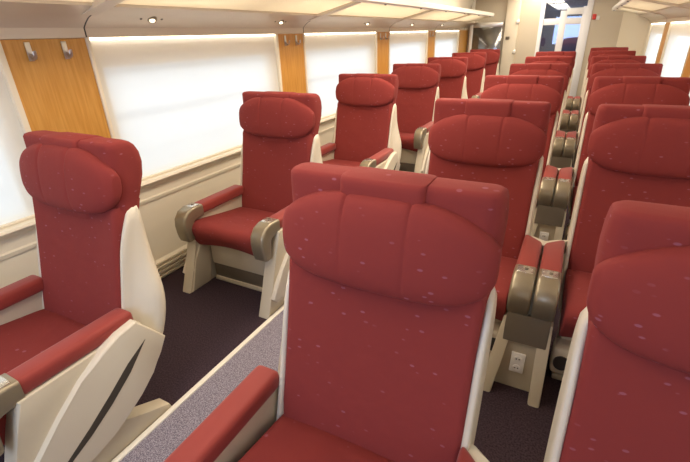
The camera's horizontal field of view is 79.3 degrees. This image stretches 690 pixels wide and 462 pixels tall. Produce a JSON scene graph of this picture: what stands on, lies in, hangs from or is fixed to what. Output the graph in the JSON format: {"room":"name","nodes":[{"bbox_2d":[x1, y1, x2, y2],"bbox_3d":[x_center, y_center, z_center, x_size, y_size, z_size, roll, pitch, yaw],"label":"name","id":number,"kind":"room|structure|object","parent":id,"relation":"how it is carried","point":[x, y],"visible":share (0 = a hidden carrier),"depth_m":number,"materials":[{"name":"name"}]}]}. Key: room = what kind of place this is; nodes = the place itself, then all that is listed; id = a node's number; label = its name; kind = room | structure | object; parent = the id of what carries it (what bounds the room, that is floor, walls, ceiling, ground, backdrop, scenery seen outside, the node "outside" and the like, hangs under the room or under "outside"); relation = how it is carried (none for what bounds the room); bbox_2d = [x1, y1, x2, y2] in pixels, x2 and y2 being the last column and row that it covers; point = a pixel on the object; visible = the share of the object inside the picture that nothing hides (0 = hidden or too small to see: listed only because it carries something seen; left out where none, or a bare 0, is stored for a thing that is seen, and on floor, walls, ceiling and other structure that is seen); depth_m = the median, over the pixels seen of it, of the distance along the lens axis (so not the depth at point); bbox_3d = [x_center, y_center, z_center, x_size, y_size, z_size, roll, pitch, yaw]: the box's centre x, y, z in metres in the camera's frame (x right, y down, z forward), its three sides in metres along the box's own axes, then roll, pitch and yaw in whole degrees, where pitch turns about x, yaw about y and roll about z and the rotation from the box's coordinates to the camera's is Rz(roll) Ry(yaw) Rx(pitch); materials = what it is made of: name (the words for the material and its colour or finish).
{"room":"train carriage","nodes":[
{"label":"train carriage","id":0,"kind":"room"},
{"bbox_2d":[0,115,335,288],"bbox_3d":[-0.092,-1.052,5.008,0.182,0.712,12.500,11,28,26],"label":"wall","id":1,"kind":"structure","parent":0,"point":[161,196],"depth_m":2.92,"materials":[{"name":"beige laminate"}]},
{"bbox_2d":[0,42,34,229],"bbox_3d":[-2.032,-0.168,1.425,0.112,0.846,1.750,11,28,26],"label":"window","id":2,"kind":"structure","parent":1,"relation":"in","point":[16,204],"depth_m":2.06,"materials":[{"name":"white glass"}]},
{"bbox_2d":[23,42,36,60],"bbox_3d":[-1.522,-0.871,2.023,0.052,0.085,0.026,11,28,26],"label":"coat hook","id":3,"kind":"object","parent":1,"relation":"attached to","point":[32,56],"visible":1,"depth_m":2.03,"materials":[{"name":"silver metal"}]},
{"bbox_2d":[0,38,110,137],"bbox_3d":[-1.543,-0.590,2.291,0.123,0.846,0.410,11,28,26],"label":"wall panel","id":4,"kind":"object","parent":1,"relation":"attached to","point":[57,93],"depth_m":2.17,"materials":[{"name":"brown wood"}]},
{"bbox_2d":[60,41,72,58],"bbox_3d":[-1.440,-0.940,2.163,0.052,0.085,0.026,11,28,26],"label":"coat hook","id":5,"kind":"object","parent":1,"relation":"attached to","point":[68,54],"visible":1,"depth_m":2.17,"materials":[{"name":"silver metal"}]},
{"bbox_2d":[156,248,186,277],"bbox_3d":[-0.041,-0.782,5.109,0.038,0.110,12.500,11,28,26],"label":"baseboard","id":6,"kind":"structure","parent":1,"relation":"attached to","point":[185,249],"depth_m":3.01,"materials":[{"name":"beige plastic"}]},
{"bbox_2d":[85,34,282,180],"bbox_3d":[-1.029,-1.008,3.144,0.112,0.846,1.750,11,28,26],"label":"window","id":7,"kind":"structure","parent":1,"relation":"in","point":[178,101],"depth_m":2.88,"materials":[{"name":"white glass"}]},
{"bbox_2d":[278,34,306,92],"bbox_3d":[-0.539,-1.430,4.010,0.123,0.846,0.410,11,28,26],"label":"trim","id":8,"kind":"structure","parent":1,"relation":"attached to","point":[292,62],"depth_m":3.91,"materials":[{"name":"brown wood"}]},
{"bbox_2d":[303,32,376,118],"bbox_3d":[-0.025,-1.847,4.863,0.112,0.846,1.750,11,28,26],"label":"window","id":9,"kind":"structure","parent":1,"relation":"in","point":[326,56],"depth_m":4.61,"materials":[{"name":"white glass"}]},
{"bbox_2d":[377,32,388,73],"bbox_3d":[0.464,-2.269,5.728,0.123,0.846,0.410,11,28,26],"label":"trim","id":10,"kind":"structure","parent":1,"relation":"attached to","point":[382,45],"depth_m":5.63,"materials":[{"name":"brown wood"}]},
{"bbox_2d":[388,31,428,73],"bbox_3d":[0.979,-2.686,6.581,0.112,0.846,1.750,11,28,26],"label":"window","id":11,"kind":"structure","parent":1,"relation":"in","point":[406,47],"depth_m":6.42,"materials":[{"name":"white glass"}]},
{"bbox_2d":[427,31,434,61],"bbox_3d":[1.468,-3.108,7.447,0.123,0.846,0.410,11,28,26],"label":"trim","id":12,"kind":"structure","parent":1,"relation":"attached to","point":[431,40],"depth_m":7.33,"materials":[{"name":"brown wood"}]},
{"bbox_2d":[434,30,459,56],"bbox_3d":[1.983,-3.526,8.300,0.112,0.846,1.750,11,28,26],"label":"window","id":13,"kind":"structure","parent":1,"relation":"in","point":[446,43],"depth_m":8.18,"materials":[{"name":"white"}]},
{"bbox_2d":[458,30,467,52],"bbox_3d":[2.570,-4.029,9.332,0.123,0.846,0.830,11,28,26],"label":"trim","id":14,"kind":"structure","parent":1,"relation":"attached to","point":[463,36],"depth_m":9.22,"materials":[{"name":"brown wood"}]},
{"bbox_2d":[111,305,283,461],"bbox_3d":[0.836,-0.539,4.684,0.027,0.022,12.450,11,28,26],"label":"trim","id":15,"kind":"structure","parent":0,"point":[128,449],"depth_m":1.98,"materials":[{"name":"beige plastic"}]},
{"bbox_2d":[0,161,573,461],"bbox_3d":[1.929,-0.806,5.267,3.680,0.084,14.800,11,28,26],"label":"floor","id":16,"kind":"structure","parent":0,"point":[203,326],"depth_m":2.09,"materials":[{"name":"carpet"}]},
{"bbox_2d":[0,130,170,461],"bbox_3d":[-1.239,0.295,1.642,0.775,1.200,0.902,11,28,26],"label":"seat","id":17,"kind":"object","parent":16,"relation":"on","point":[82,338],"visible":1,"depth_m":1.63,"materials":[{"name":"red fabric"}]},
{"bbox_2d":[0,309,84,444],"bbox_3d":[-1.275,0.526,1.660,0.566,0.194,0.532,11,28,26],"label":"seat cushion","id":18,"kind":"object","parent":17,"relation":"on","point":[24,333],"depth_m":1.77,"materials":[{"name":"red fabric"}]},
{"bbox_2d":[19,143,121,213],"bbox_3d":[-1.128,-0.215,1.664,0.604,0.257,0.109,11,28,26],"label":"pillow","id":19,"kind":"object","parent":17,"relation":"on","point":[79,178],"depth_m":1.58,"materials":[{"name":"red fabric"}]},
{"bbox_2d":[175,91,322,318],"bbox_3d":[-0.588,-0.249,2.756,0.775,1.200,0.902,11,28,26],"label":"seat","id":20,"kind":"object","parent":16,"relation":"on","point":[233,234],"visible":0.89,"depth_m":2.76,"materials":[{"name":"red fabric"}]},
{"bbox_2d":[192,207,274,255],"bbox_3d":[-0.624,-0.018,2.774,0.566,0.194,0.532,11,28,26],"label":"seat cushion","id":21,"kind":"object","parent":20,"relation":"on","point":[228,228],"depth_m":2.66,"materials":[{"name":"red fabric"}]},
{"bbox_2d":[239,97,314,137],"bbox_3d":[-0.478,-0.759,2.778,0.604,0.257,0.109,11,28,26],"label":"pillow","id":22,"kind":"object","parent":20,"relation":"on","point":[259,117],"depth_m":2.72,"materials":[{"name":"red fabric"}]},
{"bbox_2d":[164,162,508,461],"bbox_3d":[-0.067,0.524,1.069,0.699,1.200,0.904,11,28,26],"label":"seat","id":23,"kind":"object","parent":16,"relation":"on","point":[390,301],"visible":1,"depth_m":1.12,"materials":[{"name":"red fabric"}]},
{"bbox_2d":[238,414,392,461],"bbox_3d":[-0.065,0.762,1.069,0.566,0.194,0.532,11,28,26],"label":"seat cushion","id":24,"kind":"object","parent":23,"relation":"on","point":[292,437],"depth_m":1.24,"materials":[{"name":"red fabric"}]},
{"bbox_2d":[282,190,501,305],"bbox_3d":[0.082,0.035,1.079,0.604,0.257,0.109,11,28,26],"label":"pillow","id":25,"kind":"object","parent":23,"relation":"on","point":[427,250],"depth_m":1.01,"materials":[{"name":"red fabric"}]},
{"bbox_2d":[320,73,400,170],"bbox_3d":[0.062,-0.793,3.869,0.775,1.200,0.902,11,28,26],"label":"seat","id":26,"kind":"object","parent":16,"relation":"on","point":[366,132],"visible":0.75,"depth_m":3.92,"materials":[{"name":"red fabric"}]},
{"bbox_2d":[322,159,360,166],"bbox_3d":[0.026,-0.562,3.888,0.566,0.194,0.532,11,28,26],"label":"seat cushion","id":27,"kind":"object","parent":26,"relation":"on","point":[342,162],"depth_m":3.99,"materials":[{"name":"red fabric"}]},
{"bbox_2d":[336,77,394,105],"bbox_3d":[0.173,-1.303,3.892,0.604,0.257,0.109,11,28,26],"label":"pillow","id":28,"kind":"object","parent":26,"relation":"on","point":[350,91],"depth_m":3.84,"materials":[{"name":"red fabric"}]},
{"bbox_2d":[391,63,440,173],"bbox_3d":[0.713,-1.337,4.983,0.775,1.200,0.902,11,28,26],"label":"seat","id":29,"kind":"object","parent":16,"relation":"on","point":[418,89],"visible":0.67,"depth_m":4.97,"materials":[{"name":"red fabric"}]},
{"bbox_2d":[399,132,417,151],"bbox_3d":[0.677,-1.106,5.002,0.566,0.194,0.532,11,28,26],"label":"seat cushion","id":30,"kind":"object","parent":29,"relation":"on","point":[407,138],"depth_m":4.74,"materials":[{"name":"red fabric"}]},
{"bbox_2d":[391,66,438,88],"bbox_3d":[0.824,-1.847,5.006,0.604,0.257,0.109,11,28,26],"label":"pillow","id":31,"kind":"object","parent":29,"relation":"on","point":[409,77],"depth_m":4.95,"materials":[{"name":"red fabric"}]},
{"bbox_2d":[427,57,467,98],"bbox_3d":[1.364,-1.881,6.097,0.775,1.200,0.902,11,28,26],"label":"seat","id":32,"kind":"object","parent":16,"relation":"on","point":[452,83],"visible":0.41,"depth_m":6.10,"materials":[{"name":"red fabric"}]},
{"bbox_2d":[428,59,466,77],"bbox_3d":[1.474,-2.391,6.119,0.604,0.257,0.109,11,28,26],"label":"pillow","id":33,"kind":"object","parent":32,"relation":"on","point":[450,68],"depth_m":6.05,"materials":[{"name":"red fabric"}]},
{"bbox_2d":[452,52,486,98],"bbox_3d":[2.014,-2.425,7.211,0.775,1.200,0.902,11,28,26],"label":"seat","id":34,"kind":"object","parent":16,"relation":"on","point":[475,74],"visible":0.39,"depth_m":7.21,"materials":[{"name":"red fabric"}]},
{"bbox_2d":[455,54,485,69],"bbox_3d":[2.125,-2.935,7.233,0.604,0.257,0.109,11,28,26],"label":"pillow","id":35,"kind":"object","parent":34,"relation":"on","point":[475,61],"depth_m":7.15,"materials":[{"name":"red fabric"}]},
{"bbox_2d":[456,443,488,461],"bbox_3d":[0.244,0.926,0.937,0.259,0.566,0.669,11,28,26],"label":"console","id":36,"kind":"object","parent":16,"relation":"on","point":[473,454],"visible":0.71,"depth_m":1.07,"materials":[{"name":"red plastic"}]},
{"bbox_2d":[470,49,499,76],"bbox_3d":[2.665,-2.969,8.325,0.775,1.200,0.902,11,28,26],"label":"seat","id":37,"kind":"object","parent":16,"relation":"on","point":[493,55],"visible":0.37,"depth_m":8.29,"materials":[{"name":"red fabric"}]},
{"bbox_2d":[475,51,499,63],"bbox_3d":[2.776,-3.479,8.347,0.604,0.257,0.109,11,28,26],"label":"pillow","id":38,"kind":"object","parent":37,"relation":"on","point":[492,56],"depth_m":8.24,"materials":[{"name":"red fabric"}]},
{"bbox_2d":[468,0,503,51],"bbox_3d":[3.121,-4.045,9.348,0.700,2.250,0.060,11,28,26],"label":"glass screen","id":39,"kind":"object","parent":16,"relation":"on","point":[484,24],"visible":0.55,"depth_m":9.14,"materials":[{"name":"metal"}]},
{"bbox_2d":[425,98,550,355],"bbox_3d":[0.583,-0.020,2.183,0.699,1.200,0.904,11,28,26],"label":"seat","id":40,"kind":"object","parent":16,"relation":"on","point":[502,142],"visible":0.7,"depth_m":2.18,"materials":[{"name":"red fabric"}]},
{"bbox_2d":[428,114,546,166],"bbox_3d":[0.734,-0.481,2.206,0.604,0.257,0.109,11,28,26],"label":"pillow","id":41,"kind":"object","parent":40,"relation":"on","point":[467,140],"depth_m":2.16,"materials":[{"name":"red fabric"}]},
{"bbox_2d":[495,256,517,320],"bbox_3d":[0.585,0.218,2.183,0.566,0.194,0.532,11,28,26],"label":"seat cushion","id":42,"kind":"object","parent":40,"relation":"on","point":[508,263],"depth_m":1.93,"materials":[{"name":"red fabric"}]},
{"bbox_2d":[480,75,563,205],"bbox_3d":[1.234,-0.564,3.297,0.699,1.200,0.904,11,28,26],"label":"seat","id":43,"kind":"object","parent":16,"relation":"on","point":[513,87],"visible":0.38,"depth_m":3.26,"materials":[{"name":"red fabric"}]},
{"bbox_2d":[480,83,561,114],"bbox_3d":[1.384,-1.039,3.313,0.604,0.257,0.109,11,28,26],"label":"pillow","id":44,"kind":"object","parent":43,"relation":"on","point":[546,92],"depth_m":3.24,"materials":[{"name":"red fabric"}]},
{"bbox_2d":[483,235,566,407],"bbox_3d":[0.894,0.382,2.051,0.259,0.566,0.669,11,28,26],"label":"armrest","id":45,"kind":"object","parent":16,"relation":"on","point":[518,358],"visible":0.97,"depth_m":1.85,"materials":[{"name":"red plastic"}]},
{"bbox_2d":[512,364,519,370],"bbox_3d":[0.785,0.626,1.908,0.034,0.034,0.008,11,28,26],"label":"socket","id":46,"kind":"object","parent":45,"relation":"attached to","point":[515,367],"depth_m":1.91,"materials":[{"name":"grey plastic"}]},
{"bbox_2d":[509,351,525,373],"bbox_3d":[0.788,0.602,1.904,0.060,0.104,0.019,11,28,26],"label":"outlet plate","id":47,"kind":"object","parent":45,"relation":"attached to","point":[517,359],"depth_m":1.90,"materials":[{"name":"white plastic"}]},
{"bbox_2d":[514,356,521,361],"bbox_3d":[0.785,0.581,1.891,0.034,0.034,0.008,11,28,26],"label":"socket","id":48,"kind":"object","parent":45,"relation":"attached to","point":[516,358],"depth_m":1.89,"materials":[{"name":"grey plastic"}]},
{"bbox_2d":[509,63,569,131],"bbox_3d":[1.885,-1.108,4.411,0.699,1.200,0.904,11,28,26],"label":"seat","id":49,"kind":"object","parent":16,"relation":"on","point":[542,69],"visible":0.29,"depth_m":4.37,"materials":[{"name":"red fabric"}]},
{"bbox_2d":[511,69,567,91],"bbox_3d":[2.034,-1.583,4.427,0.604,0.257,0.109,11,28,26],"label":"pillow","id":50,"kind":"object","parent":49,"relation":"on","point":[542,72],"depth_m":4.34,"materials":[{"name":"red fabric"}]},
{"bbox_2d":[525,56,573,109],"bbox_3d":[2.535,-1.652,5.525,0.699,1.200,0.904,11,28,26],"label":"seat","id":51,"kind":"object","parent":16,"relation":"on","point":[530,59],"visible":0.22,"depth_m":5.48,"materials":[{"name":"red fabric"}]},
{"bbox_2d":[532,61,572,77],"bbox_3d":[2.685,-2.127,5.541,0.604,0.257,0.109,11,28,26],"label":"pillow","id":52,"kind":"object","parent":51,"relation":"on","point":[569,62],"depth_m":5.43,"materials":[{"name":"red fabric"}]},
{"bbox_2d":[531,165,573,240],"bbox_3d":[1.545,-0.162,3.165,0.259,0.566,0.669,11,28,26],"label":"console","id":53,"kind":"object","parent":16,"relation":"on","point":[555,186],"visible":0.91,"depth_m":2.94,"materials":[{"name":"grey plastic"}]},
{"bbox_2d":[539,232,548,240],"bbox_3d":[1.438,0.057,3.018,0.060,0.104,0.019,11,28,26],"label":"outlet plate","id":54,"kind":"object","parent":53,"relation":"attached to","point":[544,236],"depth_m":3.00,"materials":[{"name":"white plastic"}]},
{"bbox_2d":[535,51,575,95],"bbox_3d":[3.186,-2.196,6.638,0.699,1.200,0.904,11,28,26],"label":"seat","id":55,"kind":"object","parent":16,"relation":"on","point":[549,53],"visible":0.16,"depth_m":6.60,"materials":[{"name":"red fabric"}]},
{"bbox_2d":[550,130,577,167],"bbox_3d":[2.196,-0.706,4.279,0.259,0.566,0.669,11,28,26],"label":"console","id":56,"kind":"object","parent":16,"relation":"on","point":[564,143],"visible":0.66,"depth_m":4.03,"materials":[{"name":"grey plastic"}]},
{"bbox_2d":[560,110,579,132],"bbox_3d":[2.846,-1.250,5.393,0.259,0.566,0.669,11,28,26],"label":"console","id":57,"kind":"object","parent":16,"relation":"on","point":[569,120],"visible":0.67,"depth_m":5.13,"materials":[{"name":"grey plastic"}]},
{"bbox_2d":[565,96,580,110],"bbox_3d":[3.497,-1.794,6.507,0.259,0.566,0.669,11,28,26],"label":"console","id":58,"kind":"object","parent":16,"relation":"on","point":[573,103],"visible":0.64,"depth_m":6.24,"materials":[{"name":"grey plastic"}]},
{"bbox_2d":[580,47,628,96],"bbox_3d":[4.610,-2.589,7.374,0.699,1.200,0.904,11,28,26],"label":"seat","id":59,"kind":"object","parent":16,"relation":"on","point":[601,48],"visible":0.19,"depth_m":7.41,"materials":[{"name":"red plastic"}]},
{"bbox_2d":[588,50,620,61],"bbox_3d":[4.683,-3.092,7.422,0.604,0.257,0.109,11,28,26],"label":"pillow","id":60,"kind":"object","parent":59,"relation":"on","point":[590,50],"depth_m":7.47,"materials":[{"name":"red fabric"}]},
{"bbox_2d":[579,51,635,110],"bbox_3d":[3.960,-2.045,6.260,0.699,1.200,0.904,11,28,26],"label":"seat","id":61,"kind":"object","parent":16,"relation":"on","point":[593,53],"visible":0.21,"depth_m":6.32,"materials":[{"name":"red fabric"}]},
{"bbox_2d":[588,54,625,67],"bbox_3d":[4.032,-2.548,6.308,0.604,0.257,0.109,11,28,26],"label":"pillow","id":62,"kind":"object","parent":61,"relation":"on","point":[591,55],"depth_m":6.33,"materials":[{"name":"red fabric"}]},
{"bbox_2d":[576,55,645,131],"bbox_3d":[3.309,-1.501,5.146,0.699,1.200,0.904,11,28,26],"label":"seat","id":63,"kind":"object","parent":16,"relation":"on","point":[619,58],"visible":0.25,"depth_m":5.20,"materials":[{"name":"red fabric"}]},
{"bbox_2d":[588,59,639,77],"bbox_3d":[3.382,-2.004,5.194,0.604,0.257,0.109,11,28,26],"label":"pillow","id":64,"kind":"object","parent":63,"relation":"on","point":[593,61],"depth_m":5.18,"materials":[{"name":"red fabric"}]},
{"bbox_2d":[544,200,689,461],"bbox_3d":[0.706,0.675,0.691,0.699,1.200,0.904,11,28,26],"label":"seat","id":65,"kind":"object","parent":16,"relation":"on","point":[624,396],"visible":1,"depth_m":0.86,"materials":[{"name":"red fabric"}]},
{"bbox_2d":[586,246,689,373],"bbox_3d":[0.779,0.172,0.739,0.604,0.257,0.109,11,28,26],"label":"pillow","id":66,"kind":"object","parent":65,"relation":"on","point":[638,300],"depth_m":0.81,"materials":[{"name":"red fabric"}]},
{"bbox_2d":[573,63,662,165],"bbox_3d":[2.658,-0.957,4.033,0.699,1.200,0.904,11,28,26],"label":"seat","id":67,"kind":"object","parent":16,"relation":"on","point":[598,69],"visible":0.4,"depth_m":4.08,"materials":[{"name":"red fabric"}]},
{"bbox_2d":[588,68,658,90],"bbox_3d":[2.731,-1.460,4.080,0.604,0.257,0.109,11,28,26],"label":"pillow","id":68,"kind":"object","parent":67,"relation":"on","point":[595,72],"depth_m":4.05,"materials":[{"name":"red fabric"}]},
{"bbox_2d":[549,104,689,380],"bbox_3d":[1.357,0.132,1.805,0.699,1.200,0.904,11,28,26],"label":"seat","id":69,"kind":"object","parent":16,"relation":"on","point":[636,152],"visible":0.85,"depth_m":1.91,"materials":[{"name":"red fabric"}]},
{"bbox_2d":[558,269,591,337],"bbox_3d":[1.283,0.355,1.842,0.566,0.194,0.532,11,28,26],"label":"seat cushion","id":70,"kind":"object","parent":69,"relation":"on","point":[575,282],"depth_m":1.84,"materials":[{"name":"red fabric"}]},
{"bbox_2d":[587,116,689,178],"bbox_3d":[1.430,-0.372,1.852,0.604,0.257,0.109,11,28,26],"label":"pillow","id":71,"kind":"object","parent":69,"relation":"on","point":[646,147],"depth_m":1.87,"materials":[{"name":"red fabric"}]},
{"bbox_2d":[564,76,689,239],"bbox_3d":[2.008,-0.412,2.919,0.699,1.200,0.904,11,28,26],"label":"seat","id":72,"kind":"object","parent":16,"relation":"on","point":[632,90],"visible":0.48,"depth_m":2.96,"materials":[{"name":"red fabric"}]},
{"bbox_2d":[570,186,577,219],"bbox_3d":[1.933,-0.189,2.956,0.566,0.194,0.532,11,28,26],"label":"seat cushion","id":73,"kind":"object","parent":72,"relation":"on","point":[573,191],"depth_m":3.08,"materials":[{"name":"red fabric"}]},
{"bbox_2d":[588,83,689,115],"bbox_3d":[2.080,-0.916,2.966,0.604,0.257,0.109,11,28,26],"label":"pillow","id":74,"kind":"object","parent":72,"relation":"on","point":[601,93],"depth_m":2.92,"materials":[{"name":"red fabric"}]},
{"bbox_2d":[416,0,473,8],"bbox_3d":[-0.039,-2.578,4.231,0.420,0.670,12.500,11,28,26],"label":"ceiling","id":75,"kind":"structure","parent":0,"point":[467,4],"depth_m":7.99,"materials":[{"name":"beige"}]},
{"bbox_2d":[140,16,162,22],"bbox_3d":[-1.166,-1.283,2.504,0.065,0.055,0.168,11,28,26],"label":"reading lamp","id":76,"kind":"object","parent":75,"relation":"attached to","point":[151,19],"visible":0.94,"depth_m":2.50,"materials":[{"name":"beige metal"}]},
{"bbox_2d":[0,0,477,39],"bbox_3d":[-0.068,-2.205,4.430,0.325,0.172,12.500,11,28,26],"label":"overhead luggage rack","id":77,"kind":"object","parent":75,"relation":"attached to","point":[19,19],"depth_m":2.60,"materials":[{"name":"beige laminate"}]},
{"bbox_2d":[83,15,394,36],"bbox_3d":[0.140,-2.355,4.789,0.111,0.118,10.808,11,28,26],"label":"trim","id":78,"kind":"structure","parent":75,"relation":"attached to","point":[90,15],"depth_m":2.24,"materials":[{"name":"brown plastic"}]},
{"bbox_2d":[53,0,493,23],"bbox_3d":[0.049,-2.129,3.990,0.600,0.207,11.850,11,28,26],"label":"luggage rack","id":79,"kind":"object","parent":75,"relation":"attached to","point":[404,9],"visible":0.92,"depth_m":3.60,"materials":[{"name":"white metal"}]},
{"bbox_2d":[467,0,623,105],"bbox_3d":[4.333,-3.921,8.940,3.620,2.300,0.100,11,28,26],"label":"wall","id":80,"kind":"structure","parent":0,"point":[603,32],"depth_m":8.88,"materials":[{"name":"beige"}]},
{"bbox_2d":[499,0,521,74],"bbox_3d":[3.618,-4.004,9.191,0.270,2.280,0.100,11,28,26],"label":"trim","id":81,"kind":"structure","parent":80,"relation":"attached to","point":[514,6],"depth_m":9.03,"materials":[{"name":"beige plastic"}]},
{"bbox_2d":[534,0,594,96],"bbox_3d":[4.556,-3.792,8.860,0.950,2.120,0.120,11,28,26],"label":"door","id":82,"kind":"structure","parent":80,"relation":"in","point":[586,11],"depth_m":8.64,"materials":[{"name":"white"}]},
{"bbox_2d":[592,14,599,19],"bbox_3d":[5.004,-4.264,8.292,0.130,0.110,0.040,11,28,26],"label":"alarm box","id":83,"kind":"object","parent":80,"relation":"attached to","point":[594,17],"visible":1,"depth_m":8.28,"materials":[{"name":"red plastic"}]},
{"bbox_2d":[616,12,648,55],"bbox_3d":[5.533,-3.337,8.197,0.430,1.800,0.420,11,28,26],"label":"trim","id":84,"kind":"structure","parent":80,"relation":"attached to","point":[633,28],"depth_m":7.93,"materials":[{"name":"beige plastic"}]},
{"bbox_2d":[539,0,587,51],"bbox_3d":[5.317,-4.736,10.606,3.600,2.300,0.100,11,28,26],"label":"window","id":85,"kind":"structure","parent":0,"point":[553,10],"depth_m":10.34,"materials":[{"name":"grey"}]},
{"bbox_3d":[2.950,-0.457,3.521,0.182,0.712,12.500,11,28,26],"label":"wall","id":86,"kind":"structure","parent":0,"visible":0},
{"bbox_2d":[641,24,650,55],"bbox_3d":[5.664,-3.424,7.820,0.123,0.846,0.830,11,28,26],"label":"trim","id":87,"kind":"structure","parent":86,"relation":"attached to","point":[649,24],"depth_m":7.65,"materials":[{"name":"beige plastic"}]},
{"bbox_2d":[643,23,665,62],"bbox_3d":[5.052,-2.925,6.800,0.112,0.846,1.750,11,28,26],"label":"window","id":88,"kind":"structure","parent":86,"relation":"in","point":[656,31],"depth_m":6.79,"materials":[{"name":"white glass"}]},
{"bbox_2d":[656,22,669,62],"bbox_3d":[4.563,-2.503,5.935,0.123,0.846,0.410,11,28,26],"label":"trim","id":89,"kind":"structure","parent":86,"relation":"attached to","point":[667,24],"depth_m":5.91,"materials":[{"name":"brown wood"}]},
{"bbox_2d":[659,21,689,76],"bbox_3d":[4.048,-2.086,5.082,0.112,0.846,1.750,11,28,26],"label":"window","id":90,"kind":"structure","parent":86,"relation":"in","point":[676,48],"depth_m":5.06,"materials":[{"name":"white glass"}]},
{"bbox_2d":[682,50,689,76],"bbox_3d":[3.559,-1.664,4.216,0.123,0.846,0.410,11,28,26],"label":"trim","id":91,"kind":"structure","parent":86,"relation":"attached to","point":[686,73],"depth_m":4.31,"materials":[{"name":"brown wood"}]},
{"bbox_3d":[2.793,-2.024,2.847,0.420,0.670,12.500,11,28,26],"label":"wall","id":92,"kind":"structure","parent":0,"visible":0},
{"bbox_2d":[612,0,689,14],"bbox_3d":[2.421,-1.665,2.831,0.600,0.207,11.850,11,28,26],"label":"luggage rack","id":93,"kind":"object","parent":92,"relation":"attached to","point":[630,6],"visible":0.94,"depth_m":5.22,"materials":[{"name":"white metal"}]},
{"bbox_2d":[637,2,689,23],"bbox_3d":[2.848,-1.635,3.006,0.325,0.172,12.500,11,28,26],"label":"trim","id":94,"kind":"structure","parent":92,"relation":"attached to","point":[672,14],"depth_m":5.33,"materials":[{"name":"beige plastic"}]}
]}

